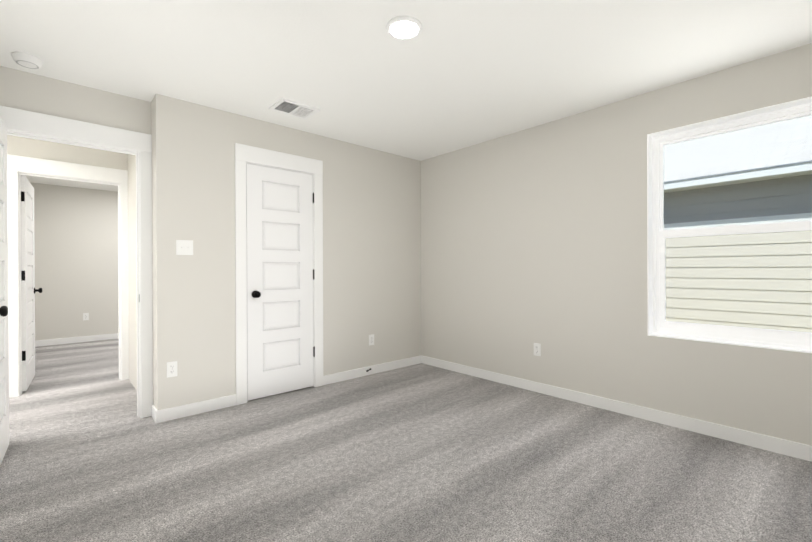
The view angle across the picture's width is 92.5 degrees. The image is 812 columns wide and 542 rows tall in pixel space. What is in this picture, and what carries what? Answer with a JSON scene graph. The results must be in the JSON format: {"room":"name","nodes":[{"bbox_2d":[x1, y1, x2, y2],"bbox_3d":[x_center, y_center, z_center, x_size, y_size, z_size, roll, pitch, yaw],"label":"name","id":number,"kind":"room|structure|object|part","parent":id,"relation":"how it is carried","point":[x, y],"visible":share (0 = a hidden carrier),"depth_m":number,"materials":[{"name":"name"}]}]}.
{"room":"empty bedroom","nodes":[
{"label":"empty bedroom","id":0,"kind":"room"},
{"bbox_2d":[7,135,126,169],"bbox_3d":[-3.334,-0.088,3.726,6.115,2.440,0.115,0,0,-42],"label":"wall","id":1,"kind":"structure","parent":0,"point":[32,148],"depth_m":3.71,"materials":[{"name":"white paint"}]},
{"bbox_2d":[21,175,42,391],"bbox_3d":[-3.778,0.119,3.888,0.168,2.005,0.746,0,0,-39],"label":"hall door","id":2,"kind":"structure","parent":1,"relation":"in","point":[28,282],"depth_m":3.76,"materials":[{"name":"white wood"}]},
{"bbox_3d":[-3.778,0.052,3.888,0.167,1.578,0.746,0,0,-39],"label":"hall door hardware","id":3,"kind":"part","parent":2,"relation":"part of","materials":[{"name":"black metal"}]},
{"bbox_2d":[7,154,128,397],"bbox_3d":[-3.253,0.049,3.798,0.928,2.165,0.157,0,0,-42],"label":"door frame","id":4,"kind":"structure","parent":1,"relation":"attached to","point":[16,164],"depth_m":3.59,"materials":[{"name":"white wood"}]},
{"bbox_2d":[30,182,117,340],"bbox_3d":[-4.439,-0.091,6.869,3.560,2.440,0.150,0,0,-42],"label":"wall","id":5,"kind":"structure","parent":0,"point":[76,249],"depth_m":6.10,"materials":[{"name":"white paint"}]},
{"bbox_2d":[35,333,118,346],"bbox_3d":[-4.381,1.083,6.812,3.330,0.090,0.012,0,0,-42],"label":"baseboard","id":6,"kind":"structure","parent":5,"relation":"attached to","point":[48,342],"depth_m":6.08,"materials":[{"name":"white wood"}]},
{"bbox_2d":[83,313,88,319],"bbox_3d":[-5.087,0.733,6.182,0.070,0.115,0.007,0,0,-42],"label":"outlet","id":7,"kind":"object","parent":5,"relation":"attached to","point":[85,315],"visible":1,"depth_m":6.18,"materials":[{"name":"white plastic"}]},
{"bbox_2d":[0,66,150,134],"bbox_3d":[-3.358,-0.083,1.870,3.600,2.440,0.115,0,0,-42],"label":"wall","id":8,"kind":"structure","parent":0,"point":[26,91],"depth_m":2.71,"materials":[{"name":"white paint"}]},
{"bbox_2d":[0,118,8,464],"bbox_3d":[-2.343,0.110,2.216,0.167,2.020,0.748,0,0,-40],"label":"bedroom door","id":9,"kind":"structure","parent":8,"relation":"in","point":[4,390],"depth_m":2.39,"materials":[{"name":"white wood"}]},
{"bbox_3d":[-2.343,0.051,2.216,0.167,1.578,0.748,0,0,-40],"label":"bedroom door hardware","id":10,"kind":"part","parent":9,"relation":"part of","materials":[{"name":"black metal"}]},
{"bbox_2d":[0,106,152,417],"bbox_3d":[-2.359,0.041,2.767,0.917,2.180,0.157,0,0,-42],"label":"door frame","id":11,"kind":"structure","parent":8,"relation":"attached to","point":[15,119],"depth_m":2.97,"materials":[{"name":"white wood"}]},
{"bbox_2d":[127,94,164,409],"bbox_3d":[-2.351,-0.091,3.481,0.050,2.440,1.564,0,0,-42],"label":"wall","id":12,"kind":"structure","parent":0,"point":[158,251],"depth_m":2.92,"materials":[{"name":"white paint"}]},
{"bbox_2d":[164,96,420,408],"bbox_3d":[-0.852,-0.098,3.854,2.679,2.440,0.115,0,0,-42],"label":"wall","id":13,"kind":"structure","parent":0,"point":[371,241],"depth_m":3.57,"materials":[{"name":"white paint"}]},
{"bbox_2d":[167,361,176,377],"bbox_3d":[-1.771,0.748,2.946,0.070,0.115,0.007,0,0,-42],"label":"outlet","id":14,"kind":"object","parent":13,"relation":"attached to","point":[170,369],"visible":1,"depth_m":2.94,"materials":[{"name":"white plastic"}]},
{"bbox_2d":[176,240,192,254],"bbox_3d":[-1.704,-0.177,2.999,0.116,0.114,0.018,0,0,-42],"label":"double light switch","id":15,"kind":"object","parent":13,"relation":"attached to","point":[184,247],"visible":1,"depth_m":3.00,"materials":[{"name":"white plastic"}]},
{"bbox_2d":[151,394,235,422],"bbox_3d":[-1.636,1.082,3.065,0.572,0.090,0.012,0,0,-42],"label":"baseboard","id":16,"kind":"structure","parent":13,"relation":"attached to","point":[163,415],"depth_m":3.03,"materials":[{"name":"white wood"}]},
{"bbox_2d":[235,143,322,404],"bbox_3d":[-1.163,0.092,3.574,0.670,2.064,0.115,0,0,-42],"label":"door frame","id":17,"kind":"structure","parent":13,"relation":"attached to","point":[313,240],"depth_m":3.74,"materials":[{"name":"white wood"}]},
{"bbox_2d":[246,163,313,400],"bbox_3d":[-1.137,0.097,3.545,0.626,2.030,0.035,0,0,-42],"label":"closet door","id":18,"kind":"structure","parent":13,"relation":"in","point":[279,227],"depth_m":3.52,"materials":[{"name":"white wood"}]},
{"bbox_2d":[369,334,373,345],"bbox_3d":[-0.372,0.750,4.202,0.070,0.115,0.007,0,0,-42],"label":"outlet","id":19,"kind":"object","parent":13,"relation":"attached to","point":[371,339],"visible":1,"depth_m":4.20,"materials":[{"name":"white plastic"}]},
{"bbox_2d":[323,355,422,384],"bbox_3d":[-0.321,1.074,4.244,1.320,0.090,0.012,0,0,-42],"label":"baseboard","id":20,"kind":"structure","parent":13,"relation":"attached to","point":[355,373],"depth_m":4.18,"materials":[{"name":"white wood"}]},
{"bbox_2d":[0,339,811,541],"bbox_3d":[-2.448,1.191,2.870,6.678,0.120,8.860,0,0,-42],"label":"floor","id":21,"kind":"structure","parent":0,"point":[420,452],"depth_m":2.19,"materials":[{"name":"carpet"}]},
{"bbox_2d":[0,0,811,191],"bbox_3d":[-2.458,-1.384,2.864,6.678,0.150,8.860,0,0,-42],"label":"ceiling","id":22,"kind":"structure","parent":0,"point":[453,75],"depth_m":2.36,"materials":[{"name":"white paint"}]},
{"bbox_2d":[11,52,42,68],"bbox_3d":[-2.333,-1.288,2.398,0.144,0.041,0.144,0,0,-42],"label":"smoke detector","id":23,"kind":"object","parent":22,"relation":"attached to","point":[26,60],"visible":1,"depth_m":2.37,"materials":[{"name":"white plastic"}]},
{"bbox_2d":[269,98,319,118],"bbox_3d":[-0.903,-1.308,3.158,0.325,0.016,0.250,0,0,-42],"label":"ceiling vent","id":24,"kind":"object","parent":22,"relation":"in","point":[277,106],"depth_m":3.14,"materials":[{"name":"white metal"}]},
{"bbox_2d":[386,16,421,39],"bbox_3d":[-0.010,-1.302,2.103,0.194,0.028,0.194,0,0,-42],"label":"recessed light","id":25,"kind":"object","parent":22,"relation":"in","point":[404,27],"visible":0.98,"depth_m":2.08,"materials":[{"name":"white plastic"}]},
{"bbox_2d":[421,43,811,445],"bbox_3d":[-0.025,-0.104,5.048,0.150,2.440,8.760,0,0,-42],"label":"wall","id":26,"kind":"structure","parent":0,"point":[530,237],"depth_m":3.23,"materials":[{"name":"white paint"}]},
{"bbox_2d":[534,343,540,355],"bbox_3d":[1.203,0.725,3.569,0.007,0.115,0.070,0,0,-42],"label":"outlet","id":27,"kind":"object","parent":26,"relation":"attached to","point":[536,349],"visible":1,"depth_m":3.56,"materials":[{"name":"white plastic"}]},
{"bbox_2d":[423,356,811,461],"bbox_3d":[1.464,1.070,3.277,0.012,0.090,3.837,0,0,-42],"label":"baseboard","id":28,"kind":"structure","parent":26,"relation":"attached to","point":[775,444],"depth_m":2.88,"materials":[{"name":"white"}]},
{"bbox_2d":[647,97,811,352],"bbox_3d":[2.168,-0.265,2.603,0.152,1.498,0.933,0,0,-42],"label":"window","id":29,"kind":"structure","parent":26,"relation":"in","point":[659,325],"depth_m":2.69,"materials":[{"name":"white plastic"}]},
{"label":"outside","id":30,"kind":"structure","parent":0,"visible":0},
{"bbox_3d":[10.727,1.505,13.046,26.522,0.200,55.000,0,0,-42],"label":"ground","id":31,"kind":"structure","parent":30,"visible":0},
{"bbox_2d":[664,115,811,332],"bbox_3d":[4.971,-1.417,8.553,6.005,5.710,22.000,0,0,-42],"label":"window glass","id":32,"kind":"object","parent":31,"relation":"on","point":[766,246],"depth_m":5.26,"materials":[{"name":"beige"}]}
]}

